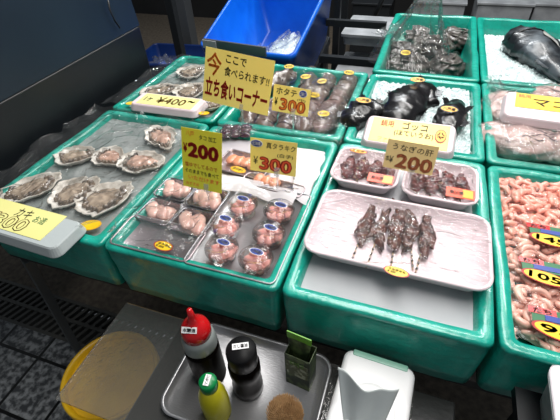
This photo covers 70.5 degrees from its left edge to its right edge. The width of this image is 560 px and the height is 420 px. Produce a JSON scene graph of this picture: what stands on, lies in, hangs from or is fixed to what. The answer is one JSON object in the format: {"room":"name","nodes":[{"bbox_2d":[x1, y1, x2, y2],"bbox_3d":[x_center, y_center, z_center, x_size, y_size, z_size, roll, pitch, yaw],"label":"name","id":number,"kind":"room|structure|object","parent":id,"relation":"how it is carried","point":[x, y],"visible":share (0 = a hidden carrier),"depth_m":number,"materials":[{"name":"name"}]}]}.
{"room":"food shop","nodes":[
{"label":"food shop","id":0,"kind":"room"},
{"bbox_2d":[0,319,81,419],"bbox_3d":[-0.763,1.164,0.916,6.500,0.050,1.690,11,44,16],"label":"floor","id":1,"kind":"structure","parent":0,"point":[33,364],"depth_m":1.50,"materials":[{"name":"tile"}]},
{"bbox_2d":[60,331,159,419],"bbox_3d":[-0.460,0.589,1.216,0.261,0.383,0.261,11,44,16],"label":"bucket","id":2,"kind":"object","parent":1,"relation":"on","point":[121,395],"visible":0.63,"depth_m":1.10,"materials":[{"name":"yellow plastic"}]},
{"bbox_2d":[125,325,454,419],"bbox_3d":[-0.007,0.699,0.905,0.620,0.594,0.480,11,44,16],"label":"work table","id":3,"kind":"object","parent":1,"relation":"on","point":[147,406],"visible":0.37,"depth_m":0.82,"materials":[{"name":"grey metal"}]},
{"bbox_2d":[55,303,414,419],"bbox_3d":[-0.096,0.380,0.818,0.700,0.006,0.250,11,44,16],"label":"board","id":4,"kind":"object","parent":3,"relation":"on","point":[154,314],"visible":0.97,"depth_m":0.92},
{"bbox_2d":[161,323,331,419],"bbox_3d":[-0.066,0.361,0.819,0.315,0.017,0.215,11,44,16],"label":"serving tray","id":5,"kind":"object","parent":4,"relation":"on","point":[179,399],"visible":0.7,"depth_m":0.82,"materials":[{"name":"silver metal"}]},
{"bbox_2d":[180,308,225,383],"bbox_3d":[-0.153,0.261,0.769,0.068,0.237,0.068,11,44,16],"label":"bottle","id":6,"kind":"object","parent":5,"relation":"on","point":[199,340],"visible":0.99,"depth_m":0.73,"materials":[{"name":"black"}]},
{"bbox_2d":[198,373,230,419],"bbox_3d":[-0.125,0.350,0.742,0.055,0.139,0.055,11,44,16],"label":"bottle","id":7,"kind":"object","parent":5,"relation":"on","point":[213,397],"visible":1,"depth_m":0.71,"materials":[{"name":"plastic"}]},
{"bbox_2d":[225,336,262,401],"bbox_3d":[-0.068,0.309,0.770,0.062,0.158,0.062,11,44,16],"label":"sauce bottle","id":8,"kind":"object","parent":5,"relation":"on","point":[244,367],"visible":1,"depth_m":0.73,"materials":[{"name":"black"}]},
{"bbox_2d":[266,392,303,419],"bbox_3d":[0.010,0.384,0.724,0.068,0.100,0.068,11,44,16],"label":"holder","id":9,"kind":"object","parent":5,"relation":"on","point":[282,407],"visible":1,"depth_m":0.70,"materials":[{"name":"brown wood"}]},
{"bbox_2d":[284,344,316,391],"bbox_3d":[0.041,0.311,0.791,0.052,0.118,0.038,16,45,21],"label":"carton","id":10,"kind":"object","parent":5,"relation":"on","point":[300,373],"visible":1,"depth_m":0.78,"materials":[{"name":"green"}]},
{"bbox_2d":[286,360,306,380],"bbox_3d":[0.033,0.313,0.772,0.044,0.050,0.001,16,45,21],"label":"print","id":11,"kind":"object","parent":10,"relation":"attached to","point":[297,369],"depth_m":0.77,"materials":[{"name":"green"}]},
{"bbox_2d":[287,330,311,362],"bbox_3d":[0.038,0.286,0.773,0.049,0.153,0.024,16,45,21],"label":"tube","id":12,"kind":"object","parent":10,"relation":"in","point":[300,346],"visible":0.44,"depth_m":0.74,"materials":[{"name":"green"}]},
{"bbox_2d":[326,349,414,419],"bbox_3d":[0.153,0.383,0.707,0.132,0.116,0.212,13,44,17],"label":"case","id":13,"kind":"object","parent":4,"relation":"on","point":[371,372],"visible":0.64,"depth_m":0.71,"materials":[{"name":"white"}]},
{"bbox_2d":[338,367,399,419],"bbox_3d":[0.132,0.311,0.635,0.096,0.104,0.042,12,44,17],"label":"tissue","id":14,"kind":"object","parent":13,"relation":"on","point":[357,403],"visible":1,"depth_m":0.63,"materials":[{"name":"white paper"}]},
{"bbox_2d":[506,386,541,419],"bbox_3d":[0.478,0.647,0.846,0.170,0.710,0.180,11,44,16],"label":"stand","id":15,"kind":"object","parent":1,"relation":"on","point":[525,403],"visible":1,"depth_m":0.67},
{"bbox_2d":[540,365,559,419],"bbox_3d":[0.466,0.341,0.591,0.131,0.086,0.181,12,44,17],"label":"plastic container","id":16,"kind":"object","parent":15,"relation":"on","point":[550,398],"visible":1,"depth_m":0.62,"materials":[{"name":"white plastic"}]},
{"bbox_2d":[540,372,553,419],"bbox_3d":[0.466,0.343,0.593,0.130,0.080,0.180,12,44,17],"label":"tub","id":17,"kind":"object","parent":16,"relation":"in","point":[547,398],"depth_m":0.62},
{"bbox_2d":[47,312,170,357],"bbox_3d":[-0.457,0.627,1.619,6.500,0.050,0.175,11,44,16],"label":"floor","id":18,"kind":"structure","parent":0,"point":[70,312],"depth_m":1.71,"materials":[{"name":"black"}]},
{"bbox_2d":[0,278,175,358],"bbox_3d":[-0.801,0.490,1.654,2.021,0.024,0.174,11,44,16],"label":"drain grate","id":19,"kind":"object","parent":18,"relation":"on","point":[21,305],"visible":0.35,"depth_m":1.69,"materials":[{"name":"grey metal"}]},
{"bbox_2d":[0,13,512,419],"bbox_3d":[0.208,-0.748,2.996,6.500,0.050,3.935,11,44,16],"label":"floor","id":20,"kind":"structure","parent":0,"point":[470,403],"depth_m":1.71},
{"bbox_2d":[0,0,152,244],"bbox_3d":[-1.121,0.006,1.319,0.713,1.170,1.620,11,44,16],"label":"wall panel","id":21,"kind":"object","parent":20,"relation":"on","point":[62,62],"visible":0.61,"depth_m":1.24,"materials":[{"name":"grey metal"}]},
{"bbox_2d":[164,0,185,58],"bbox_3d":[-0.603,-1.143,2.175,0.068,1.700,0.068,11,44,16],"label":"steel post","id":22,"kind":"object","parent":20,"relation":"on","point":[171,7],"visible":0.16,"depth_m":2.25,"materials":[{"name":"grey"}]},
{"bbox_2d":[176,0,198,44],"bbox_3d":[-0.819,-1.926,3.065,0.165,1.700,0.165,11,44,16],"label":"steel post","id":23,"kind":"object","parent":20,"relation":"on","point":[184,7],"visible":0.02,"depth_m":3.32,"materials":[{"name":"grey"}]},
{"bbox_2d":[10,254,511,398],"bbox_3d":[0.162,0.165,1.457,1.797,0.645,1.047,11,44,16],"label":"display table","id":24,"kind":"object","parent":20,"relation":"on","point":[30,266],"visible":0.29,"depth_m":1.13,"materials":[{"name":"black"}]},
{"bbox_2d":[0,110,208,284],"bbox_3d":[-0.489,-0.076,1.164,0.395,0.156,0.553,11,44,16],"label":"foam box","id":25,"kind":"object","parent":24,"relation":"on","point":[88,257],"visible":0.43,"depth_m":1.02,"materials":[{"name":"plastic"}]},
{"bbox_2d":[0,107,194,226],"bbox_3d":[-0.528,-0.151,1.109,0.434,0.037,0.550,13,44,18],"label":"plastic film","id":26,"kind":"object","parent":25,"relation":"on","point":[116,107],"visible":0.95,"depth_m":1.09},
{"bbox_2d":[0,198,85,257],"bbox_3d":[-0.596,0.033,0.904,0.310,0.026,0.100,12,44,17],"label":"sign","id":27,"kind":"object","parent":26,"relation":"on","point":[28,228],"visible":1,"depth_m":0.87,"materials":[{"name":"grey plastic"}]},
{"bbox_2d":[20,119,181,235],"bbox_3d":[-0.491,-0.117,1.127,0.328,0.018,0.486,11,44,16],"label":"liner","id":28,"kind":"object","parent":25,"relation":"in","point":[130,142],"visible":0.34,"depth_m":1.11,"materials":[{"name":"plastic"}]},
{"bbox_2d":[0,172,61,202],"bbox_3d":[-0.658,-0.056,1.042,0.169,0.023,0.103,-27,47,-24],"label":"oyster","id":29,"kind":"object","parent":28,"relation":"on","point":[46,181],"visible":0.97,"depth_m":1.04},
{"bbox_2d":[47,176,100,209],"bbox_3d":[-0.533,-0.050,1.026,0.119,0.024,0.142,31,52,32],"label":"oyster","id":30,"kind":"object","parent":28,"relation":"on","point":[59,197],"visible":0.94,"depth_m":1.01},
{"bbox_2d":[53,145,96,165],"bbox_3d":[-0.595,-0.159,1.153,0.119,0.024,0.096,-21,45,-19],"label":"oyster","id":31,"kind":"object","parent":28,"relation":"on","point":[64,157],"visible":0.97,"depth_m":1.14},
{"bbox_2d":[73,180,133,217],"bbox_3d":[-0.441,-0.031,1.000,0.152,0.023,0.118,-34,50,-30],"label":"oyster","id":32,"kind":"object","parent":28,"relation":"on","point":[89,203],"visible":0.98,"depth_m":0.99,"materials":[{"name":"food"}]},
{"bbox_2d":[91,145,127,166],"bbox_3d":[-0.485,-0.150,1.135,0.120,0.023,0.099,20,47,24],"label":"oyster","id":33,"kind":"object","parent":28,"relation":"on","point":[107,157],"visible":1,"depth_m":1.13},
{"bbox_2d":[115,150,164,173],"bbox_3d":[-0.387,-0.133,1.111,0.140,0.024,0.112,7,43,11],"label":"oyster","id":34,"kind":"object","parent":28,"relation":"on","point":[136,157],"visible":0.96,"depth_m":1.10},
{"bbox_2d":[144,125,176,149],"bbox_3d":[-0.360,-0.218,1.205,0.096,0.023,0.162,-21,45,-19],"label":"oyster","id":35,"kind":"object","parent":28,"relation":"on","point":[166,139],"visible":0.91,"depth_m":1.20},
{"bbox_2d":[113,56,228,129],"bbox_3d":[-0.316,-0.418,1.534,0.395,0.158,0.500,11,44,16],"label":"foam box","id":36,"kind":"object","parent":24,"relation":"on","point":[211,121],"visible":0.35,"depth_m":1.38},
{"bbox_2d":[107,55,210,108],"bbox_3d":[-0.351,-0.479,1.470,0.408,0.024,0.474,11,44,16],"label":"plastic film","id":37,"kind":"object","parent":36,"relation":"on","point":[197,96],"visible":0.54,"depth_m":1.46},
{"bbox_2d":[131,93,207,117],"bbox_3d":[-0.372,-0.354,1.325,0.255,0.024,0.100,10,43,15],"label":"sign","id":38,"kind":"object","parent":37,"relation":"on","point":[170,105],"visible":1,"depth_m":1.30,"materials":[{"name":"white plastic"}]},
{"bbox_2d":[129,63,216,116],"bbox_3d":[-0.318,-0.456,1.499,0.328,0.018,0.431,11,44,16],"label":"bed","id":39,"kind":"object","parent":36,"relation":"in","point":[178,79],"visible":0.12,"depth_m":1.55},
{"bbox_2d":[105,126,337,329],"bbox_3d":[-0.106,0.000,1.054,0.411,0.156,0.552,11,44,16],"label":"foam box","id":40,"kind":"object","parent":24,"relation":"on","point":[261,304],"visible":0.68,"depth_m":0.86,"materials":[{"name":"plastic"}]},
{"bbox_2d":[216,119,253,137],"bbox_3d":[-0.137,-0.245,1.209,0.134,0.029,0.117,-1,42,3],"label":"pack","id":41,"kind":"object","parent":40,"relation":"in","point":[234,131],"visible":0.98,"depth_m":1.20},
{"bbox_2d":[182,137,324,212],"bbox_3d":[-0.108,-0.040,1.020,0.342,0.015,0.485,11,44,16],"label":"paper liner","id":42,"kind":"object","parent":40,"relation":"in","point":[227,143],"visible":0.18,"depth_m":1.17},
{"bbox_2d":[110,214,205,261],"bbox_3d":[-0.271,0.063,0.884,0.200,0.022,0.100,11,44,16],"label":"steel tray","id":43,"kind":"object","parent":42,"relation":"on","point":[150,236],"visible":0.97,"depth_m":0.89,"materials":[{"name":"grey"}]},
{"bbox_2d":[135,197,182,226],"bbox_3d":[-0.289,0.004,0.948,0.099,0.025,0.083,14,44,18],"label":"tray","id":44,"kind":"object","parent":42,"relation":"on","point":[167,211],"visible":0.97,"depth_m":0.94,"materials":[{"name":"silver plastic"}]},
{"bbox_2d":[153,177,194,203],"bbox_3d":[-0.266,-0.050,1.008,0.098,0.024,0.086,14,44,18],"label":"tray","id":45,"kind":"object","parent":42,"relation":"on","point":[174,184],"visible":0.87,"depth_m":1.00,"materials":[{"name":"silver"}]},
{"bbox_2d":[167,207,216,237],"bbox_3d":[-0.201,0.028,0.915,0.098,0.025,0.086,14,44,18],"label":"tray","id":46,"kind":"object","parent":42,"relation":"on","point":[186,217],"visible":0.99,"depth_m":0.91,"materials":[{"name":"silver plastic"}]},
{"bbox_2d":[181,127,221,200],"bbox_3d":[-0.178,-0.091,0.923,0.103,0.196,0.044,11,44,16],"label":"price card","id":47,"kind":"object","parent":42,"relation":"on","point":[201,149],"visible":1,"depth_m":0.90,"materials":[{"name":"yellow"}]},
{"bbox_2d":[185,188,229,212],"bbox_3d":[-0.179,-0.029,0.978,0.097,0.025,0.085,14,44,18],"label":"tray","id":48,"kind":"object","parent":42,"relation":"on","point":[198,195],"visible":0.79,"depth_m":0.97,"materials":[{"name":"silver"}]},
{"bbox_2d":[222,149,266,179],"bbox_3d":[-0.096,-0.124,1.081,0.150,0.022,0.100,16,45,21],"label":"tray","id":49,"kind":"object","parent":42,"relation":"on","point":[235,162],"visible":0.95,"depth_m":1.08,"materials":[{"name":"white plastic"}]},
{"bbox_2d":[183,185,311,283],"bbox_3d":[-0.062,0.042,0.898,0.205,0.017,0.285,11,44,16],"label":"steel tray","id":50,"kind":"object","parent":42,"relation":"on","point":[245,238],"visible":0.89,"depth_m":0.89,"materials":[{"name":"grey"}]},
{"bbox_2d":[204,234,238,265],"bbox_3d":[-0.121,0.085,0.833,0.073,0.039,0.073,20,47,24],"label":"clear cup","id":51,"kind":"object","parent":50,"relation":"on","point":[223,253],"visible":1,"depth_m":0.82,"materials":[{"name":"white"}]},
{"bbox_2d":[209,212,241,240],"bbox_3d":[-0.120,0.037,0.887,0.073,0.039,0.073,-3,42,0],"label":"clear cup","id":52,"kind":"object","parent":50,"relation":"on","point":[226,225],"visible":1,"depth_m":0.88,"materials":[{"name":"white"}]},
{"bbox_2d":[227,193,257,219],"bbox_3d":[-0.087,-0.008,0.935,0.073,0.039,0.073,0,42,4],"label":"clear cup","id":53,"kind":"object","parent":50,"relation":"on","point":[244,207],"visible":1,"depth_m":0.93,"materials":[{"name":"white"}]},
{"bbox_2d":[238,244,273,276],"bbox_3d":[-0.049,0.103,0.808,0.073,0.039,0.073,7,43,12],"label":"clear cup","id":54,"kind":"object","parent":50,"relation":"on","point":[257,263],"visible":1,"depth_m":0.80,"materials":[{"name":"white"}]},
{"bbox_2d":[222,174,296,204],"bbox_3d":[-0.071,-0.055,0.993,0.241,0.009,0.064,14,45,19],"label":"sheet","id":55,"kind":"object","parent":50,"relation":"on","point":[239,184],"visible":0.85,"depth_m":0.99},
{"bbox_2d":[252,220,285,250],"bbox_3d":[-0.024,0.055,0.860,0.073,0.039,0.073,20,47,24],"label":"clear cup","id":56,"kind":"object","parent":50,"relation":"on","point":[270,236],"visible":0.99,"depth_m":0.85,"materials":[{"name":"white"}]},
{"bbox_2d":[263,198,294,226],"bbox_3d":[-0.002,0.006,0.914,0.073,0.039,0.073,24,48,27],"label":"clear cup","id":57,"kind":"object","parent":50,"relation":"on","point":[281,213],"visible":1,"depth_m":0.91,"materials":[{"name":"white"}]},
{"bbox_2d":[243,172,305,196],"bbox_3d":[-0.016,-0.065,1.010,0.170,0.022,0.060,16,45,21],"label":"tray","id":58,"kind":"object","parent":42,"relation":"on","point":[268,179],"visible":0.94,"depth_m":1.01,"materials":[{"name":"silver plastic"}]},
{"bbox_2d":[250,137,296,185],"bbox_3d":[-0.017,-0.107,0.975,0.120,0.135,0.031,11,44,15],"label":"price card","id":59,"kind":"object","parent":58,"relation":"on","point":[266,155],"visible":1,"depth_m":0.96,"materials":[{"name":"yellow"}]},
{"bbox_2d":[292,148,324,204],"bbox_3d":[0.075,-0.093,1.028,0.086,0.011,0.245,1,42,5],"label":"sheet","id":60,"kind":"object","parent":42,"relation":"on","point":[309,162],"visible":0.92,"depth_m":1.04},
{"bbox_2d":[217,64,367,154],"bbox_3d":[0.067,-0.341,1.425,0.409,0.156,0.497,11,44,16],"label":"foam box","id":61,"kind":"object","parent":24,"relation":"on","point":[231,115],"visible":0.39,"depth_m":1.30,"materials":[{"name":"plastic"}]},
{"bbox_2d":[203,46,274,123],"bbox_3d":[-0.127,-0.360,1.197,0.233,0.232,0.048,12,44,17],"label":"price card","id":62,"kind":"object","parent":61,"relation":"attached to","point":[231,79],"visible":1,"depth_m":1.18,"materials":[{"name":"yellow"}]},
{"bbox_2d":[271,64,296,93],"bbox_3d":[0.002,-0.508,1.538,0.085,0.075,0.258,25,49,28],"label":"long shellfish","id":63,"kind":"object","parent":61,"relation":"in","point":[287,75],"visible":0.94,"depth_m":1.52,"materials":[{"name":"black"}]},
{"bbox_2d":[272,84,310,129],"bbox_3d":[0.033,-0.296,1.179,0.117,0.142,0.029,12,44,16],"label":"price card","id":64,"kind":"object","parent":61,"relation":"attached to","point":[286,99],"visible":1,"depth_m":1.16,"materials":[{"name":"yellow"}]},
{"bbox_2d":[294,92,323,131],"bbox_3d":[0.099,-0.326,1.329,0.074,0.065,0.266,8,43,12],"label":"long shellfish","id":65,"kind":"object","parent":61,"relation":"in","point":[303,123],"visible":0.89,"depth_m":1.28,"materials":[{"name":"black"}]},
{"bbox_2d":[310,72,335,100],"bbox_3d":[0.161,-0.456,1.471,0.080,0.075,0.299,11,44,16],"label":"long shellfish","id":66,"kind":"object","parent":61,"relation":"in","point":[323,85],"visible":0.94,"depth_m":1.44,"materials":[{"name":"black"}]},
{"bbox_2d":[312,90,348,133],"bbox_3d":[0.172,-0.337,1.337,0.101,0.077,0.302,11,44,16],"label":"long shellfish","id":67,"kind":"object","parent":61,"relation":"in","point":[325,120],"visible":1,"depth_m":1.28,"materials":[{"name":"black"}]},
{"bbox_2d":[330,70,357,103],"bbox_3d":[0.241,-0.455,1.464,0.082,0.072,0.254,11,44,16],"label":"long shellfish","id":68,"kind":"object","parent":61,"relation":"in","point":[348,85],"visible":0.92,"depth_m":1.43,"materials":[{"name":"black"}]},
{"bbox_2d":[282,143,493,382],"bbox_3d":[0.273,0.074,0.947,0.385,0.157,0.553,11,44,16],"label":"foam box","id":69,"kind":"object","parent":24,"relation":"on","point":[432,348],"visible":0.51,"depth_m":0.75,"materials":[{"name":"plastic"}]},
{"bbox_2d":[301,170,472,329],"bbox_3d":[0.267,0.040,0.909,0.328,0.018,0.504,11,44,16],"label":"liner","id":70,"kind":"object","parent":69,"relation":"in","point":[437,303],"visible":0.28,"depth_m":0.77,"materials":[{"name":"plastic"}]},
{"bbox_2d":[330,147,400,193],"bbox_3d":[0.222,-0.101,1.018,0.171,0.041,0.161,12,44,17],"label":"tray","id":71,"kind":"object","parent":70,"relation":"on","point":[362,184],"visible":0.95,"depth_m":1.00,"materials":[{"name":"white"}]},
{"bbox_2d":[304,189,493,291],"bbox_3d":[0.241,0.063,0.824,0.360,0.038,0.222,12,44,16],"label":"tray","id":72,"kind":"object","parent":70,"relation":"on","point":[461,258],"visible":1,"depth_m":0.83,"materials":[{"name":"white"}]},
{"bbox_2d":[352,204,376,258],"bbox_3d":[0.185,0.034,0.862,0.038,0.028,0.206,16,45,21],"label":"skewer","id":73,"kind":"object","parent":72,"relation":"in","point":[363,223],"visible":0.98,"depth_m":0.85,"materials":[{"name":"food"}]},
{"bbox_2d":[365,208,391,267],"bbox_3d":[0.213,0.044,0.851,0.047,0.023,0.209,15,45,19],"label":"skewer","id":74,"kind":"object","parent":72,"relation":"in","point":[377,229],"visible":0.97,"depth_m":0.84,"materials":[{"name":"food"}]},
{"bbox_2d":[387,198,408,265],"bbox_3d":[0.250,0.041,0.854,0.049,0.033,0.202,11,44,16],"label":"skewer","id":75,"kind":"object","parent":72,"relation":"in","point":[396,220],"visible":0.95,"depth_m":0.84,"materials":[{"name":"food"}]},
{"bbox_2d":[400,199,419,269],"bbox_3d":[0.277,0.043,0.848,0.044,0.026,0.206,9,43,13],"label":"skewer","id":76,"kind":"object","parent":72,"relation":"in","point":[410,233],"visible":0.94,"depth_m":0.83,"materials":[{"name":"food"}]},
{"bbox_2d":[414,214,436,272],"bbox_3d":[0.306,0.059,0.827,0.038,0.025,0.213,11,44,16],"label":"skewer","id":77,"kind":"object","parent":72,"relation":"in","point":[425,243],"visible":0.93,"depth_m":0.82,"materials":[{"name":"food"}]},
{"bbox_2d":[383,139,438,194],"bbox_3d":[0.302,-0.096,0.940,0.115,0.141,0.022,12,44,16],"label":"price card","id":78,"kind":"object","parent":70,"relation":"on","point":[410,157],"visible":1,"depth_m":0.92,"materials":[{"name":"yellow"}]},
{"bbox_2d":[401,160,479,209],"bbox_3d":[0.388,-0.062,0.965,0.177,0.040,0.160,12,44,16],"label":"tray","id":79,"kind":"object","parent":70,"relation":"on","point":[468,197],"visible":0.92,"depth_m":0.94,"materials":[{"name":"white"}]},
{"bbox_2d":[343,74,484,164],"bbox_3d":[0.444,-0.267,1.317,0.386,0.157,0.499,11,44,16],"label":"foam box","id":80,"kind":"object","parent":24,"relation":"on","point":[476,135],"visible":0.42,"depth_m":1.26,"materials":[{"name":"plastic"}]},
{"bbox_2d":[361,116,456,158],"bbox_3d":[0.360,-0.208,1.110,0.250,0.052,0.110,12,44,16],"label":"sign","id":81,"kind":"object","parent":80,"relation":"on","point":[377,132],"visible":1,"depth_m":1.10,"materials":[{"name":"white plastic"}]},
{"bbox_2d":[356,81,471,153],"bbox_3d":[0.442,-0.310,1.279,0.340,0.038,0.455,11,44,16],"label":"crushed ice","id":82,"kind":"object","parent":80,"relation":"in","point":[463,142],"visible":0.16,"depth_m":1.33,"materials":[{"name":"ice"}]},
{"bbox_2d":[335,93,384,130],"bbox_3d":[0.257,-0.310,1.255,0.181,0.098,0.118,-24,46,-22],"label":"fish","id":83,"kind":"object","parent":82,"relation":"on","point":[358,111],"visible":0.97,"depth_m":1.22},
{"bbox_2d":[381,74,443,120],"bbox_3d":[0.412,-0.339,1.285,0.154,0.111,0.311,32,52,33],"label":"fish","id":84,"kind":"object","parent":82,"relation":"on","point":[411,101],"visible":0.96,"depth_m":1.24},
{"bbox_2d":[432,96,473,136],"bbox_3d":[0.527,-0.283,1.211,0.113,0.088,0.210,11,44,16],"label":"fish","id":85,"kind":"object","parent":82,"relation":"on","point":[454,113],"visible":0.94,"depth_m":1.17},
{"bbox_2d":[476,166,559,396],"bbox_3d":[0.668,0.153,0.833,0.451,0.157,0.554,11,44,16],"label":"foam box","id":86,"kind":"object","parent":24,"relation":"on","point":[511,362],"visible":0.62,"depth_m":0.72,"materials":[{"name":"plastic"}]},
{"bbox_2d":[499,176,559,210],"bbox_3d":[0.710,-0.012,0.942,0.380,0.058,0.182,11,44,16],"label":"pack","id":87,"kind":"object","parent":86,"relation":"in","point":[547,196],"visible":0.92,"depth_m":0.96},
{"bbox_2d":[502,195,559,247],"bbox_3d":[0.674,0.054,0.868,0.389,0.061,0.202,11,44,16],"label":"pack","id":88,"kind":"object","parent":86,"relation":"in","point":[542,224],"visible":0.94,"depth_m":0.88,"materials":[{"name":"pink"}]},
{"bbox_2d":[505,233,559,295],"bbox_3d":[0.621,0.127,0.789,0.390,0.061,0.188,10,43,14],"label":"pack","id":89,"kind":"object","parent":86,"relation":"in","point":[541,263],"visible":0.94,"depth_m":0.80,"materials":[{"name":"pink"}]},
{"bbox_2d":[509,272,559,352],"bbox_3d":[0.587,0.210,0.699,0.374,0.061,0.200,10,43,14],"label":"pack","id":90,"kind":"object","parent":86,"relation":"in","point":[535,313],"visible":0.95,"depth_m":0.71,"materials":[{"name":"pink"}]},
{"bbox_2d":[480,83,559,175],"bbox_3d":[0.842,-0.188,1.204,0.453,0.157,0.498,11,44,16],"label":"foam box","id":91,"kind":"object","parent":24,"relation":"on","point":[491,159],"visible":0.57,"depth_m":1.09,"materials":[{"name":"plastic"}]},
{"bbox_2d":[481,89,518,120],"bbox_3d":[0.733,-0.329,1.289,0.161,0.098,0.236,13,44,18],"label":"pale sac","id":92,"kind":"object","parent":91,"relation":"in","point":[495,105],"visible":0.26,"depth_m":1.26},
{"bbox_2d":[478,121,557,162],"bbox_3d":[0.697,-0.200,1.143,0.279,0.101,0.173,13,44,18],"label":"pale sac","id":93,"kind":"object","parent":91,"relation":"in","point":[545,149],"visible":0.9,"depth_m":1.11,"materials":[{"name":"pink"}]},
{"bbox_2d":[491,84,559,159],"bbox_3d":[0.849,-0.258,1.136,0.452,0.033,0.479,11,44,16],"label":"plastic film","id":94,"kind":"object","parent":91,"relation":"on","point":[500,84],"visible":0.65,"depth_m":1.08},
{"bbox_2d":[499,92,559,129],"bbox_3d":[0.781,-0.280,1.129,0.270,0.056,0.104,14,44,18],"label":"sign","id":95,"kind":"object","parent":94,"relation":"on","point":[540,111],"visible":1,"depth_m":1.13,"materials":[{"name":"white plastic"}]},
{"bbox_2d":[314,36,329,68],"bbox_3d":[0.016,-0.588,2.290,0.380,0.668,0.543,14,44,18],"label":"stand","id":96,"kind":"object","parent":20,"relation":"on","point":[327,42],"visible":0.08,"depth_m":2.16,"materials":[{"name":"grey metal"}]},
{"bbox_2d":[201,0,330,66],"bbox_3d":[-0.031,-0.852,1.959,0.460,0.497,0.646,14,44,18],"label":"plastic bin","id":97,"kind":"object","parent":96,"relation":"on","point":[252,22],"visible":0.6,"depth_m":2.05,"materials":[{"name":"plastic"}]},
{"bbox_2d":[202,38,266,56],"bbox_3d":[-0.199,-0.696,1.697,0.312,0.040,0.017,17,46,21],"label":"bar","id":98,"kind":"object","parent":97,"relation":"on","point":[235,47],"visible":0.95,"depth_m":1.69,"materials":[{"name":"grey"}]},
{"bbox_2d":[266,29,301,53],"bbox_3d":[0.020,-0.754,2.002,0.254,0.206,0.437,15,45,19],"label":"bag","id":99,"kind":"object","parent":97,"relation":"in","point":[286,45],"visible":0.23,"depth_m":2.01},
{"bbox_2d":[319,0,386,69],"bbox_3d":[0.473,-1.356,2.421,0.636,1.600,1.575,-4,42,-1],"label":"rack","id":100,"kind":"object","parent":20,"relation":"on","point":[340,20],"visible":0.4,"depth_m":2.01,"materials":[{"name":"grey"}]},
{"bbox_2d":[341,15,393,46],"bbox_3d":[0.498,-1.004,2.220,0.250,0.060,0.340,11,44,16],"label":"foam box","id":101,"kind":"object","parent":100,"relation":"on","point":[351,36],"visible":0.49,"depth_m":2.13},
{"bbox_2d":[349,0,394,53],"bbox_3d":[0.806,-1.587,3.473,0.320,0.516,0.420,11,44,16],"label":"storage box","id":102,"kind":"object","parent":20,"relation":"on","point":[360,7],"visible":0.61,"depth_m":3.21,"materials":[{"name":"grey metal"}]},
{"bbox_2d":[413,0,467,15],"bbox_3d":[1.264,-1.456,3.260,0.380,0.566,0.420,11,44,16],"label":"storage box","id":103,"kind":"object","parent":20,"relation":"on","point":[450,7],"visible":0.25,"depth_m":2.94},
{"bbox_2d":[471,0,535,19],"bbox_3d":[1.609,-1.299,3.024,0.360,0.616,0.420,11,44,16],"label":"storage box","id":104,"kind":"object","parent":20,"relation":"on","point":[511,9],"visible":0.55,"depth_m":2.71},
{"bbox_2d":[529,0,559,20],"bbox_3d":[1.927,-1.258,2.958,0.300,0.616,0.420,11,44,16],"label":"storage box","id":105,"kind":"object","parent":20,"relation":"on","point":[544,10],"visible":0.28,"depth_m":2.67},
{"bbox_3d":[-0.766,-0.981,3.244,0.600,0.046,0.400,11,44,16],"label":"pallet","id":106,"kind":"object","parent":20,"relation":"on","visible":0},
{"bbox_2d":[145,43,205,76],"bbox_3d":[-0.773,-1.100,3.137,0.620,0.270,0.420,7,43,11],"label":"crate","id":107,"kind":"object","parent":106,"relation":"on","point":[156,49],"visible":0.17,"depth_m":3.22,"materials":[{"name":"blue plastic"}]},
{"bbox_3d":[0.892,-0.334,1.969,0.860,0.643,0.750,11,44,16],"label":"table","id":108,"kind":"object","parent":20,"relation":"on","visible":0},
{"bbox_2d":[372,13,478,83],"bbox_3d":[0.653,-0.677,1.763,0.388,0.157,0.759,11,44,16],"label":"foam box","id":109,"kind":"object","parent":108,"relation":"on","point":[469,54],"visible":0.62,"depth_m":1.74,"materials":[{"name":"plastic"}]},
{"bbox_2d":[368,0,449,71],"bbox_3d":[0.575,-0.825,1.609,0.379,0.420,0.387,11,44,16],"label":"plastic bag","id":110,"kind":"object","parent":109,"relation":"in","point":[420,4],"visible":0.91,"depth_m":1.70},
{"bbox_2d":[386,50,432,72],"bbox_3d":[0.559,-0.619,1.687,0.219,0.116,0.152,-4,42,-1],"label":"fish","id":111,"kind":"object","parent":109,"relation":"in","point":[417,63],"visible":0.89,"depth_m":1.66},
{"bbox_2d":[412,35,456,59],"bbox_3d":[0.713,-0.767,1.859,0.202,0.095,0.202,29,51,31],"label":"fish","id":112,"kind":"object","parent":109,"relation":"in","point":[426,44],"visible":0.52,"depth_m":1.81},
{"bbox_2d":[427,53,465,76],"bbox_3d":[0.705,-0.610,1.686,0.169,0.097,0.166,-10,42,-7],"label":"fish","id":113,"kind":"object","parent":109,"relation":"in","point":[452,64],"visible":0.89,"depth_m":1.65},
{"bbox_2d":[436,26,467,50],"bbox_3d":[0.863,-0.831,1.927,0.199,0.106,0.171,28,50,30],"label":"fish","id":114,"kind":"object","parent":109,"relation":"in","point":[458,36],"visible":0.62,"depth_m":1.88},
{"bbox_2d":[477,17,559,87],"bbox_3d":[1.050,-0.597,1.650,0.452,0.157,0.758,11,44,16],"label":"foam box","id":115,"kind":"object","parent":108,"relation":"on","point":[492,26],"visible":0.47,"depth_m":1.83,"materials":[{"name":"plastic"}]},
{"bbox_2d":[484,34,559,83],"bbox_3d":[1.050,-0.603,1.643,0.411,0.042,0.713,11,44,16],"label":"crushed ice","id":116,"kind":"object","parent":115,"relation":"in","point":[498,62],"visible":0.3,"depth_m":1.61,"materials":[{"name":"ice"}]},
{"bbox_2d":[501,25,559,81],"bbox_3d":[1.058,-0.637,1.604,0.193,0.129,0.424,-5,42,-2],"label":"fish","id":117,"kind":"object","parent":116,"relation":"on","point":[534,47],"visible":0.98,"depth_m":1.58},
{"bbox_2d":[131,0,473,18],"bbox_3d":[0.809,-2.696,3.751,6.500,2.600,0.100,11,44,16],"label":"wall","id":118,"kind":"structure","parent":0,"point":[201,8],"depth_m":4.73,"materials":[{"name":"black"}]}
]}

